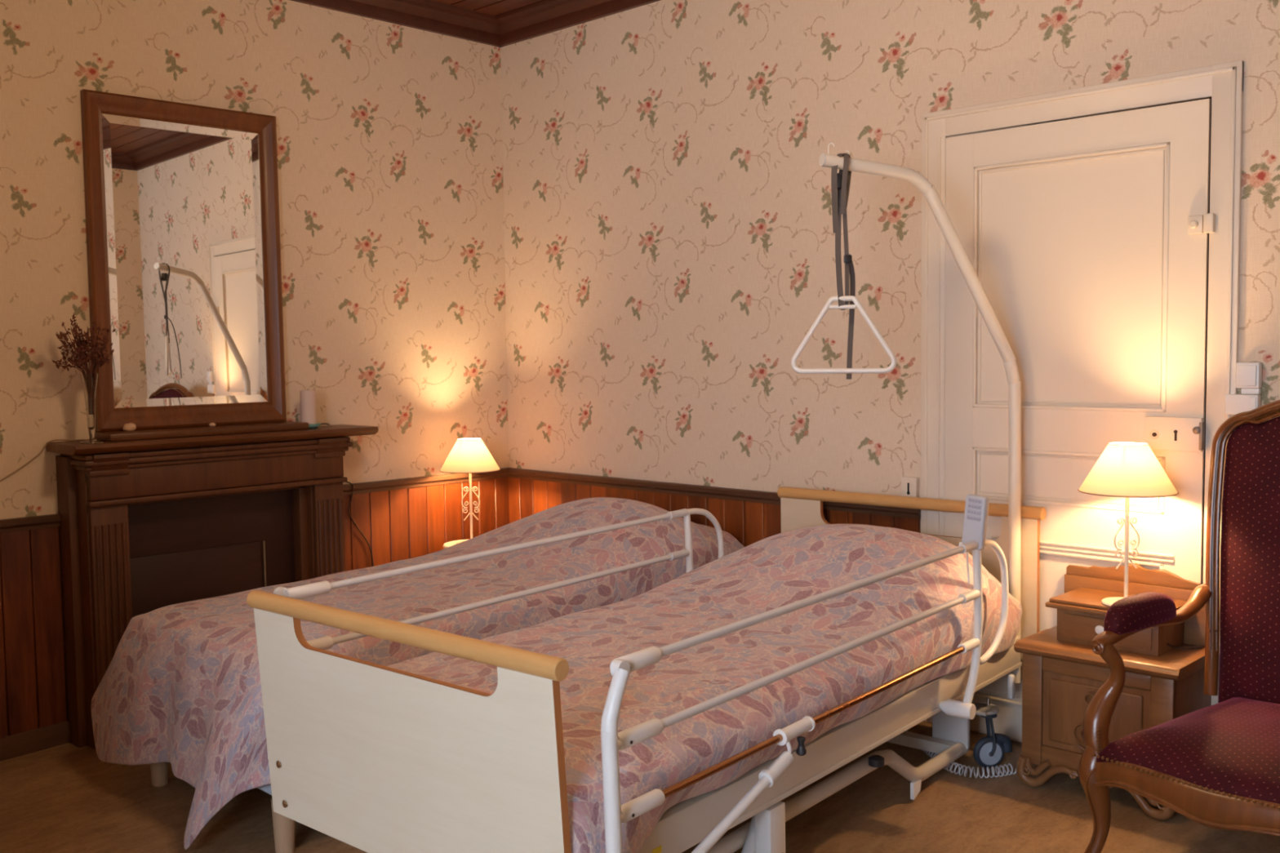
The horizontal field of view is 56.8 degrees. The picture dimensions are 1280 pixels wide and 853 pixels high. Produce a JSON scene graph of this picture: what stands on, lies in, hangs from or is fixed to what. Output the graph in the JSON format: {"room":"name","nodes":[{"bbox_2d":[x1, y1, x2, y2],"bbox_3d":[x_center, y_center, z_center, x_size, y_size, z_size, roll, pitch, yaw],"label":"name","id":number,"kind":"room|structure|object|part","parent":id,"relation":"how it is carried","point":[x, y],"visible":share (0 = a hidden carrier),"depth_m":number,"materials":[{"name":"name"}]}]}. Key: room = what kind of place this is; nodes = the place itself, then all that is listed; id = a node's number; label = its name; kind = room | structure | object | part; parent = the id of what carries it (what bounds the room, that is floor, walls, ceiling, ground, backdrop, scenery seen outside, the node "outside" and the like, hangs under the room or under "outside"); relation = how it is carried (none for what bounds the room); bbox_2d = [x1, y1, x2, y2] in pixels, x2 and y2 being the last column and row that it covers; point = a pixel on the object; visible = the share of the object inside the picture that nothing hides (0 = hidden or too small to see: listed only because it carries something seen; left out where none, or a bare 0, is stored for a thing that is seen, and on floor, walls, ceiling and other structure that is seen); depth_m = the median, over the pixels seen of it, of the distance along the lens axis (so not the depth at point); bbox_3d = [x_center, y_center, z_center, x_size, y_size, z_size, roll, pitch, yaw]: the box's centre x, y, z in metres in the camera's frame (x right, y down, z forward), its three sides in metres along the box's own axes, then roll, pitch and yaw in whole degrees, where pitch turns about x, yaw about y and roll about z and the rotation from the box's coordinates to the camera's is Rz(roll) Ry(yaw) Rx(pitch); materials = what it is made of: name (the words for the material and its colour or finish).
{"room":"bedroom","nodes":[
{"label":"bedroom","id":0,"kind":"room"},
{"bbox_2d":[0,0,508,519],"bbox_3d":[-2.562,-0.168,3.909,0.200,3.300,5.700,3,5,44],"label":"wall","id":1,"kind":"structure","parent":0,"point":[389,150],"depth_m":4.99,"materials":[{"name":"paper"}]},
{"bbox_2d":[0,720,70,761],"bbox_3d":[-2.534,1.168,3.844,0.026,0.262,5.500,3,5,44],"label":"baseboard","id":2,"kind":"structure","parent":1,"relation":"attached to","point":[15,745],"depth_m":4.21,"materials":[{"name":"brown wood"}]},
{"bbox_2d":[0,439,97,481],"bbox_3d":[-2.329,0.250,4.006,0.917,0.374,0.082,-4,5,-40],"label":"cord","id":3,"kind":"object","parent":1,"relation":"attached to","point":[45,446],"visible":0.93,"depth_m":4.21,"materials":[{"name":"beige plastic"}]},
{"bbox_2d":[0,477,509,737],"bbox_3d":[-2.542,0.842,3.826,0.016,0.934,5.500,3,5,44],"label":"wainscot","id":4,"kind":"structure","parent":1,"relation":"attached to","point":[400,524],"depth_m":4.26,"materials":[{"name":"brown wood"}]},
{"bbox_2d":[0,467,510,533],"bbox_3d":[-2.540,0.373,3.789,0.036,0.045,5.500,3,5,44],"label":"trim","id":5,"kind":"structure","parent":1,"relation":"attached to","point":[18,524],"depth_m":5.21,"materials":[{"name":"brown wood"}]},
{"bbox_2d":[290,0,500,46],"bbox_3d":[-2.534,-1.705,3.625,0.126,0.098,5.500,3,5,44],"label":"trim","id":6,"kind":"structure","parent":1,"relation":"attached to","point":[430,15],"depth_m":5.26,"materials":[{"name":"brown wood"}]},
{"bbox_2d":[432,0,543,15],"bbox_3d":[-0.535,-1.679,1.682,6.100,0.050,6.008,3,5,44],"label":"ceiling","id":7,"kind":"structure","parent":0,"point":[493,7],"depth_m":5.28,"materials":[{"name":"brown wood"}]},
{"bbox_2d":[0,721,1279,852],"bbox_3d":[-0.494,1.450,1.884,6.100,0.479,5.900,3,5,44],"label":"floor","id":8,"kind":"structure","parent":0,"point":[63,798],"depth_m":3.47,"materials":[{"name":"brown wood"}]},
{"bbox_2d":[46,421,378,750],"bbox_3d":[-1.597,0.573,4.602,0.274,1.148,1.215,3,5,44],"label":"fireplace surround","id":9,"kind":"object","parent":8,"relation":"on","point":[152,519],"visible":0.75,"depth_m":4.44,"materials":[{"name":"brown wood"}]},
{"bbox_2d":[80,373,104,443],"bbox_3d":[-1.935,-0.065,4.166,0.084,0.245,0.084,3,5,44],"label":"bud vase","id":10,"kind":"object","parent":9,"relation":"on","point":[89,380],"visible":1,"depth_m":4.15,"materials":[{"name":"clear glass"}]},
{"bbox_2d":[52,314,115,373],"bbox_3d":[-1.942,-0.217,4.139,0.201,0.352,0.164,-2,4,-17],"label":"dried flowers","id":11,"kind":"object","parent":10,"relation":"in","point":[82,347],"visible":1,"depth_m":4.12,"materials":[{"name":"brown plant"}]},
{"bbox_2d":[122,422,136,431],"bbox_3d":[-1.881,0.004,4.355,0.032,0.034,0.047,3,5,44],"label":"shell","id":12,"kind":"object","parent":9,"relation":"on","point":[130,426],"visible":1,"depth_m":4.34,"materials":[{"name":"beige"}]},
{"bbox_2d":[80,88,286,431],"bbox_3d":[-1.737,-0.618,4.562,0.047,1.234,0.749,2,5,45],"label":"mirror","id":13,"kind":"object","parent":9,"relation":"on","point":[182,202],"visible":1,"depth_m":4.55,"materials":[{"name":"brown wood"}]},
{"bbox_3d":[-1.741,-0.622,4.566,0.004,1.077,0.613,2,5,45],"label":"glass","id":14,"kind":"part","parent":13,"relation":"part of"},
{"bbox_3d":[-1.632,0.110,4.555,0.256,0.085,1.068,3,5,44],"label":"capital moulding","id":15,"kind":"part","parent":9,"relation":"part of","materials":[{"name":"brown wood"}]},
{"bbox_2d":[46,424,378,455],"bbox_3d":[-1.604,0.045,4.568,0.274,0.034,1.215,3,5,44],"label":"mantel shelf","id":16,"kind":"object","parent":9,"relation":"attached to","point":[239,438],"depth_m":4.43,"materials":[{"name":"brown wood"}]},
{"bbox_3d":[-1.629,0.682,4.586,0.060,0.895,0.745,3,5,44],"label":"frame","id":17,"kind":"part","parent":9,"relation":"part of","materials":[{"name":"brown wood"}]},
{"bbox_2d":[308,422,320,428],"bbox_3d":[-1.354,-0.002,4.835,0.098,0.020,0.098,3,5,44],"label":"dish","id":18,"kind":"object","parent":9,"relation":"on","point":[317,424],"visible":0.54,"depth_m":4.81,"materials":[{"name":"teal ceramic"}]},
{"bbox_2d":[299,388,316,424],"bbox_3d":[-1.355,-0.078,4.830,0.062,0.154,0.062,3,5,44],"label":"pillar candle","id":19,"kind":"object","parent":18,"relation":"in","point":[308,397],"visible":0.85,"depth_m":4.80,"materials":[{"name":"beige wax"}]},
{"bbox_2d":[320,422,373,566],"bbox_3d":[-1.292,0.387,5.069,0.051,0.813,0.338,2,5,37],"label":"lamp cord","id":20,"kind":"object","parent":9,"relation":"hanging from","point":[350,517],"visible":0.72,"depth_m":5.12,"materials":[{"name":"brown plastic"}]},
{"bbox_2d":[149,762,295,852],"bbox_3d":[-0.607,0.815,4.270,0.874,0.636,2.020,3,5,44],"label":"bed","id":21,"kind":"object","parent":8,"relation":"on","point":[284,828],"visible":0.12,"depth_m":3.29,"materials":[{"name":"beige"}]},
{"bbox_3d":[-1.572,1.091,3.867,0.068,0.161,0.068,3,5,44],"label":"leg","id":22,"kind":"part","parent":21,"relation":"part of","materials":[{"name":"brown wood"}]},
{"bbox_3d":[-0.995,1.119,3.309,0.068,0.161,0.068,3,5,44],"label":"leg","id":23,"kind":"part","parent":21,"relation":"part of","materials":[{"name":"beige wood"}]},
{"bbox_2d":[90,497,744,849],"bbox_3d":[-0.737,0.713,4.267,1.197,0.784,2.192,3,5,44],"label":"bedspread","id":24,"kind":"object","parent":21,"relation":"on","point":[180,687],"visible":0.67,"depth_m":3.76,"materials":[{"name":"pink fabric"}]},
{"bbox_2d":[443,539,465,548],"bbox_3d":[-0.761,0.769,5.386,0.260,0.477,0.260,3,5,44],"label":"round side table","id":25,"kind":"object","parent":8,"relation":"on","point":[450,544],"visible":0.12,"depth_m":5.36,"materials":[{"name":"beige"}]},
{"bbox_2d":[439,437,500,543],"bbox_3d":[-0.767,0.293,5.356,0.273,0.476,0.273,-1,4,1],"label":"table lamp","id":26,"kind":"object","parent":25,"relation":"on","point":[470,455],"visible":0.95,"depth_m":5.28,"materials":[{"name":"beige fabric"}]},
{"bbox_3d":[-0.770,0.057,5.341,0.108,0.003,0.108,-1,4,1],"label":"trim","id":27,"kind":"part","parent":26,"relation":"part of","materials":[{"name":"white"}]},
{"bbox_3d":[-0.769,0.127,5.345,0.270,0.140,0.270,-1,4,1],"label":"lamp shade","id":28,"kind":"part","parent":26,"relation":"part of","materials":[{"name":"beige fabric"}]},
{"bbox_3d":[-0.768,0.197,5.350,0.273,0.004,0.273,-2,4,-25],"label":"trim","id":29,"kind":"part","parent":26,"relation":"part of","materials":[{"name":"brown fabric"}]},
{"bbox_3d":[-0.767,0.347,5.359,0.012,0.352,0.011,-1,4,1],"label":"stem","id":30,"kind":"part","parent":26,"relation":"part of","materials":[{"name":"beige metal"}]},
{"bbox_2d":[246,486,1046,852],"bbox_3d":[0.183,0.744,3.322,1.184,0.912,2.335,2,6,41],"label":"hospital bed","id":31,"kind":"object","parent":8,"relation":"on","point":[366,756],"visible":0.75,"depth_m":2.61,"materials":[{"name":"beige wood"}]},
{"bbox_3d":[-0.863,0.633,2.904,0.134,0.466,0.080,2,6,41],"label":"post","id":32,"kind":"part","parent":31,"relation":"part of","materials":[{"name":"white metal"}]},
{"bbox_3d":[-0.529,0.426,2.476,1.022,0.042,0.042,2,6,41],"label":"rail","id":33,"kind":"part","parent":31,"relation":"part of","materials":[{"name":"brown wood"}]},
{"bbox_3d":[-0.517,0.686,2.510,0.995,0.522,0.045,2,6,41],"label":"footboard","id":34,"kind":"part","parent":31,"relation":"part of","materials":[{"name":"white wood"}]},
{"bbox_3d":[-0.327,0.355,3.557,0.018,0.018,1.492,2,6,41],"label":"rail","id":35,"kind":"part","parent":31,"relation":"part of","materials":[{"name":"white metal"}]},
{"bbox_3d":[-0.080,0.746,2.240,0.147,0.626,0.080,2,6,41],"label":"post","id":36,"kind":"part","parent":31,"relation":"part of","materials":[{"name":"white metal"}]},
{"bbox_3d":[0.213,0.521,4.192,0.030,0.477,0.278,2,6,41],"label":"post","id":37,"kind":"part","parent":31,"relation":"part of","materials":[{"name":"white metal"}]},
{"bbox_2d":[386,524,1022,852],"bbox_3d":[0.178,0.666,3.317,1.041,0.624,2.124,2,6,41],"label":"bedspread","id":38,"kind":"object","parent":31,"relation":"on","point":[780,570],"visible":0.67,"depth_m":3.12,"materials":[{"name":"pink fabric"}]},
{"bbox_3d":[0.247,1.028,2.807,0.034,0.260,0.208,2,6,41],"label":"lifting arm","id":39,"kind":"part","parent":31,"relation":"part of","materials":[{"name":"grey metal"}]},
{"bbox_3d":[0.366,0.725,2.681,0.023,0.040,0.023,2,6,41],"label":"release knob","id":40,"kind":"part","parent":31,"relation":"part of","materials":[{"name":"black plastic"}]},
{"bbox_3d":[0.487,0.391,2.833,0.018,0.018,1.452,2,6,41],"label":"rail","id":41,"kind":"part","parent":31,"relation":"part of","materials":[{"name":"white metal"}]},
{"bbox_3d":[0.216,0.794,3.372,0.933,0.098,2.070,2,6,41],"label":"mattress frame","id":42,"kind":"part","parent":31,"relation":"part of","materials":[{"name":"beige metal"}]},
{"bbox_3d":[0.201,1.019,3.368,0.763,0.165,1.710,2,6,41],"label":"frame","id":43,"kind":"part","parent":31,"relation":"part of","materials":[{"name":"beige metal"}]},
{"bbox_3d":[0.656,0.926,3.279,0.044,0.024,0.044,2,6,41],"label":"adjuster knob","id":44,"kind":"part","parent":31,"relation":"part of","materials":[{"name":"black plastic"}]},
{"bbox_3d":[0.920,0.510,4.178,0.995,0.485,0.022,2,6,41],"label":"headboard","id":45,"kind":"part","parent":31,"relation":"part of","materials":[{"name":"brown wood"}]},
{"bbox_3d":[0.919,0.266,4.158,1.022,0.042,0.042,2,6,41],"label":"rail","id":46,"kind":"part","parent":31,"relation":"part of","materials":[{"name":"brown wood"}]},
{"bbox_3d":[0.823,1.081,3.526,0.012,0.050,0.050,2,6,41],"label":"foot plate","id":47,"kind":"part","parent":31,"relation":"part of","materials":[{"name":"white plastic"}]},
{"bbox_2d":[818,142,1021,683],"bbox_3d":[0.895,-0.001,3.688,0.745,1.708,0.060,-2,4,-22],"label":"pole","id":48,"kind":"object","parent":31,"relation":"attached to","point":[915,178],"visible":0.98,"depth_m":3.76,"materials":[{"name":"beige metal"}]},
{"bbox_2d":[791,153,896,379],"bbox_3d":[0.610,-0.478,3.559,0.313,0.674,0.098,0,4,9],"label":"grip","id":49,"kind":"object","parent":48,"relation":"hanging from","point":[841,181],"visible":0.99,"depth_m":3.54,"materials":[{"name":"white plastic"}]},
{"bbox_3d":[0.610,-0.276,3.556,0.318,0.233,0.016,1,4,19],"label":"handle","id":50,"kind":"part","parent":49,"relation":"part of","materials":[{"name":"white plastic"}]},
{"bbox_2d":[959,493,989,584],"bbox_3d":[0.960,0.326,3.392,0.084,0.266,0.044,2,5,40],"label":"remote","id":51,"kind":"object","parent":31,"relation":"hanging from","point":[976,507],"visible":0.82,"depth_m":3.37,"materials":[{"name":"grey plastic"}]},
{"bbox_3d":[0.952,0.236,3.366,0.040,0.063,0.002,10,11,40],"label":"button panel","id":52,"kind":"part","parent":51,"relation":"part of","materials":[{"name":"white plastic"}]},
{"bbox_3d":[1.011,0.559,3.456,0.030,0.477,0.277,2,6,41],"label":"post","id":53,"kind":"part","parent":31,"relation":"part of","materials":[{"name":"white metal"}]},
{"bbox_2d":[905,730,1016,778],"bbox_3d":[0.928,1.007,3.878,0.144,0.150,0.619,-4,5,-38],"label":"coiled cable","id":54,"kind":"object","parent":8,"relation":"on","point":[930,753],"visible":0.34,"depth_m":3.69,"materials":[{"name":"grey plastic"}]},
{"bbox_2d":[1013,563,1211,820],"bbox_3d":[1.423,0.762,3.549,0.484,0.664,0.328,3,5,44],"label":"nightstand","id":55,"kind":"object","parent":8,"relation":"on","point":[1062,673],"visible":0.54,"depth_m":3.51,"materials":[{"name":"brown wood"}]},
{"bbox_3d":[1.331,0.854,3.459,0.318,0.226,0.012,3,5,44],"label":"door","id":56,"kind":"part","parent":55,"relation":"part of","materials":[{"name":"brown wood"}]},
{"bbox_3d":[1.332,0.863,3.461,0.446,0.333,0.020,3,5,44],"label":"frame","id":57,"kind":"part","parent":55,"relation":"part of","materials":[{"name":"brown wood"}]},
{"bbox_3d":[1.358,0.600,3.487,0.028,0.028,0.025,3,5,44],"label":"drawer knob","id":58,"kind":"part","parent":55,"relation":"part of","materials":[{"name":"white ceramic"}]},
{"bbox_3d":[1.376,0.605,3.493,0.266,0.072,0.008,3,5,44],"label":"drawer","id":59,"kind":"part","parent":55,"relation":"part of","materials":[{"name":"brown wood"}]},
{"bbox_2d":[1078,441,1178,606],"bbox_3d":[1.432,0.287,3.477,0.273,0.476,0.273,-1,4,1],"label":"table lamp","id":60,"kind":"object","parent":55,"relation":"on","point":[1126,469],"visible":0.97,"depth_m":3.40,"materials":[{"name":"beige fabric"}]},
{"bbox_3d":[1.433,0.341,3.481,0.012,0.352,0.011,-1,4,1],"label":"stem","id":61,"kind":"part","parent":60,"relation":"part of","materials":[{"name":"beige metal"}]},
{"bbox_3d":[1.430,0.120,3.467,0.270,0.140,0.270,-1,4,1],"label":"lamp shade","id":62,"kind":"part","parent":60,"relation":"part of","materials":[{"name":"beige fabric"}]},
{"bbox_3d":[1.429,0.051,3.462,0.108,0.003,0.108,-1,4,1],"label":"trim","id":63,"kind":"part","parent":60,"relation":"part of","materials":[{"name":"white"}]},
{"bbox_3d":[1.431,0.190,3.471,0.273,0.004,0.273,-2,4,-25],"label":"trim","id":64,"kind":"part","parent":60,"relation":"part of","materials":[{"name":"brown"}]},
{"bbox_2d":[1166,643,1204,648],"bbox_3d":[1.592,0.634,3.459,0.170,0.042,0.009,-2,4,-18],"label":"dish","id":65,"kind":"object","parent":55,"relation":"on","point":[1168,644],"visible":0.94,"depth_m":3.46,"materials":[{"name":"brown"}]},
{"bbox_2d":[1078,400,1279,852],"bbox_3d":[1.592,0.536,2.941,0.785,1.226,0.706,-4,5,-40],"label":"armchair","id":66,"kind":"object","parent":8,"relation":"on","point":[1217,766],"visible":1,"depth_m":3.06,"materials":[{"name":"red fabric"}]},
{"bbox_3d":[1.151,0.981,3.000,0.082,0.343,0.073,-4,5,-40],"label":"leg","id":67,"kind":"part","parent":66,"relation":"part of","materials":[{"name":"brown wood"}]},
{"bbox_3d":[1.178,0.697,3.008,0.099,0.326,0.085,-4,5,-40],"label":"arm post","id":68,"kind":"part","parent":66,"relation":"part of","materials":[{"name":"brown wood"}]},
{"bbox_3d":[1.373,0.508,3.148,0.589,0.103,0.050,-4,5,-39],"label":"arm rail","id":69,"kind":"part","parent":66,"relation":"part of","materials":[{"name":"brown wood"}]},
{"bbox_3d":[1.319,0.803,2.726,0.035,0.073,0.601,-4,5,-39],"label":"nail trim","id":70,"kind":"part","parent":66,"relation":"part of","materials":[{"name":"gold metal"}]},
{"bbox_3d":[1.560,0.860,2.931,0.681,0.091,0.642,-4,5,-40],"label":"seat rail","id":71,"kind":"part","parent":66,"relation":"part of","materials":[{"name":"brown wood"}]},
{"bbox_2d":[1096,697,1279,804],"bbox_3d":[1.552,0.798,2.921,0.616,0.126,0.584,-4,5,-40],"label":"seat cushion","id":72,"kind":"object","parent":66,"relation":"on","point":[1227,751],"depth_m":2.85,"materials":[{"name":"red fabric"}]},
{"bbox_3d":[1.801,0.336,3.105,0.122,0.851,0.620,-4,5,-40],"label":"frame","id":73,"kind":"part","parent":66,"relation":"part of","materials":[{"name":"brown wood"}]},
{"bbox_2d":[1217,416,1279,703],"bbox_3d":[1.799,0.366,3.105,0.132,0.828,0.536,-4,5,-40],"label":"backrest","id":74,"kind":"object","parent":66,"relation":"on","point":[1249,622],"depth_m":3.22,"materials":[{"name":"red fabric"}]},
{"bbox_2d":[500,0,1279,742],"bbox_3d":[1.044,-0.234,4.241,4.514,3.300,0.200,3,5,44],"label":"wall","id":75,"kind":"structure","parent":0,"point":[669,236],"depth_m":4.62,"materials":[{"name":"paper"}]},
{"bbox_2d":[496,0,660,47],"bbox_3d":[0.911,-1.774,4.025,4.514,0.098,0.126,3,5,44],"label":"trim","id":76,"kind":"structure","parent":75,"relation":"attached to","point":[545,16],"depth_m":5.29,"materials":[{"name":"brown wood"}]},
{"bbox_2d":[506,467,920,519],"bbox_3d":[0.168,0.264,4.965,2.285,0.045,0.036,3,5,44],"label":"trim","id":77,"kind":"structure","parent":75,"relation":"attached to","point":[732,494],"depth_m":4.92,"materials":[{"name":"brown wood"}]},
{"bbox_2d":[508,477,919,546],"bbox_3d":[0.176,0.637,4.999,2.275,0.745,0.016,3,5,44],"label":"wainscot","id":78,"kind":"structure","parent":75,"relation":"attached to","point":[749,523],"depth_m":4.89,"materials":[{"name":"brown wood"}]},
{"bbox_2d":[901,476,919,497],"bbox_3d":[0.959,0.217,4.200,0.062,0.076,0.024,3,5,44],"label":"socket","id":79,"kind":"object","parent":75,"relation":"attached to","point":[909,485],"visible":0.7,"depth_m":4.19,"materials":[{"name":"beige paint"}]},
{"bbox_2d":[944,97,1215,740],"bbox_3d":[1.361,0.041,3.779,0.876,2.030,0.054,3,5,44],"label":"door","id":80,"kind":"structure","parent":75,"relation":"in","point":[1086,238],"depth_m":3.74,"materials":[{"name":"beige paint"}]},
{"bbox_2d":[920,60,1244,723],"bbox_3d":[1.360,0.003,3.796,1.033,2.135,0.022,3,5,44],"label":"trim","id":81,"kind":"structure","parent":75,"relation":"attached to","point":[1222,82],"depth_m":3.60,"materials":[{"name":"beige paint"}]},
{"bbox_2d":[1225,394,1261,414],"bbox_3d":[1.739,-0.064,3.411,0.088,0.058,0.037,3,5,44],"label":"wall socket","id":82,"kind":"object","parent":75,"relation":"attached to","point":[1235,404],"visible":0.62,"depth_m":3.40,"materials":[{"name":"white plastic"}]},
{"bbox_2d":[1235,362,1262,394],"bbox_3d":[1.748,-0.139,3.397,0.062,0.091,0.037,3,5,44],"label":"light switch","id":83,"kind":"object","parent":75,"relation":"attached to","point":[1248,375],"visible":1,"depth_m":3.38,"materials":[{"name":"white plastic"}]}
]}

